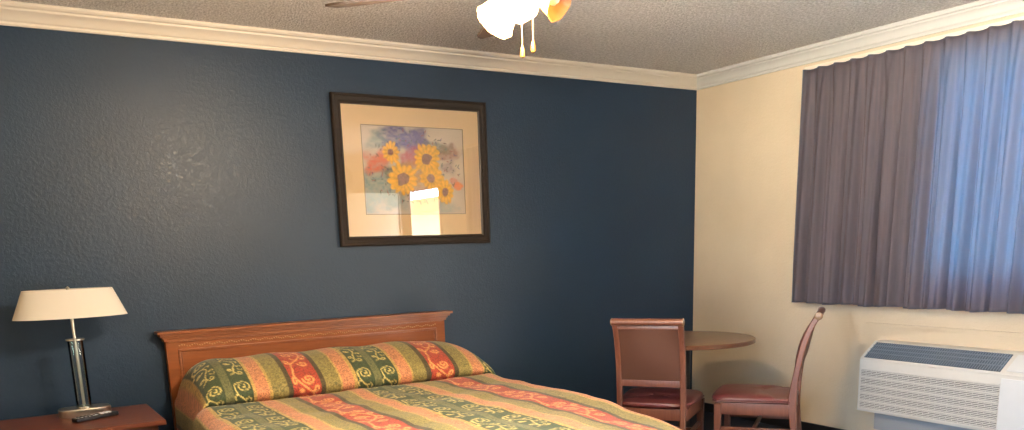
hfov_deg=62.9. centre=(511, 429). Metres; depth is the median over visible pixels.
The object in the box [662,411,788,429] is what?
floor
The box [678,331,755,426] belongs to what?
round table
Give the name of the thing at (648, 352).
dining chair
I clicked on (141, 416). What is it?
nightstand
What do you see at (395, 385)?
bedspread
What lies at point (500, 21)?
ceiling fan
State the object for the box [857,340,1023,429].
air conditioner
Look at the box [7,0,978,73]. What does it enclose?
ceiling
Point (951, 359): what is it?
vent
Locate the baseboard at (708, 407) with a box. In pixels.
[704,402,844,429]
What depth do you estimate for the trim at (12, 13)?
4.82 m
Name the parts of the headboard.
cornice, panel moulding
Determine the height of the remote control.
0.024 m
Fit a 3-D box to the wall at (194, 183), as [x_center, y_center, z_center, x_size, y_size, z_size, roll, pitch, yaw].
[-1.056,-1.050,5.261,5.840,2.585,0.140,-9,15,-31]
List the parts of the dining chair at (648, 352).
leg, rail, panel, rail, seat frame, seat, leg, leg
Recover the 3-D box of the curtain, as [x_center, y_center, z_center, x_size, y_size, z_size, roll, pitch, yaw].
[2.566,-1.408,4.611,0.078,1.504,2.445,-9,15,-31]
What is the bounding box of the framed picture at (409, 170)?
[329,92,490,246]
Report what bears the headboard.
on the floor
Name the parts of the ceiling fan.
blade, blade, bulb, bulb, pull chain, pull chain, lamp shade, bulb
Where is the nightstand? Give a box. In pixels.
[0,404,165,429]
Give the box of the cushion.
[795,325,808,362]
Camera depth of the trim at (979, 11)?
5.13 m
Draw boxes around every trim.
[0,0,696,89]
[697,0,1023,89]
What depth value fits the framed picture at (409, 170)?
5.30 m
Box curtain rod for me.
[804,16,1023,69]
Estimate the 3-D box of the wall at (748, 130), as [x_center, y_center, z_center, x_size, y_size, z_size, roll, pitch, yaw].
[3.385,-0.863,3.797,0.140,2.585,7.340,-9,15,-31]
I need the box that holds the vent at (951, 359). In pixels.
[864,342,1012,371]
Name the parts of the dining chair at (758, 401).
leg, leg, seat, seat frame, leg, leg, panel, rail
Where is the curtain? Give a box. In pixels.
[792,20,1023,313]
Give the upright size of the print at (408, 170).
0.529 m
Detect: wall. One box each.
[0,25,696,429]
[692,12,1023,429]
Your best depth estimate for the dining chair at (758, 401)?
4.90 m
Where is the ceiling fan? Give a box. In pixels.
[325,0,571,57]
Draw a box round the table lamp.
[12,286,127,418]
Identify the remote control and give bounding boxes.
[72,410,118,422]
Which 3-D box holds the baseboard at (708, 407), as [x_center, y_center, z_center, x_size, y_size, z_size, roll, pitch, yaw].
[2.641,0.148,5.155,0.012,0.070,4.328,-9,15,-31]
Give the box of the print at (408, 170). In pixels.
[361,125,464,213]
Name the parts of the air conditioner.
panel, control door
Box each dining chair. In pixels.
[610,318,704,429]
[712,307,825,429]
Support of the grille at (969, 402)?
attached to the air conditioner
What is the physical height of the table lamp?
0.655 m
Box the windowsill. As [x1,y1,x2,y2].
[865,322,1023,336]
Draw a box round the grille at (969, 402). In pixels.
[858,368,999,429]
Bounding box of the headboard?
[154,310,452,429]
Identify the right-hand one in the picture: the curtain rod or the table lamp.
the curtain rod
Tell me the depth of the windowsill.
5.00 m
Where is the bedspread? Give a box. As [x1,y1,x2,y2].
[175,341,680,429]

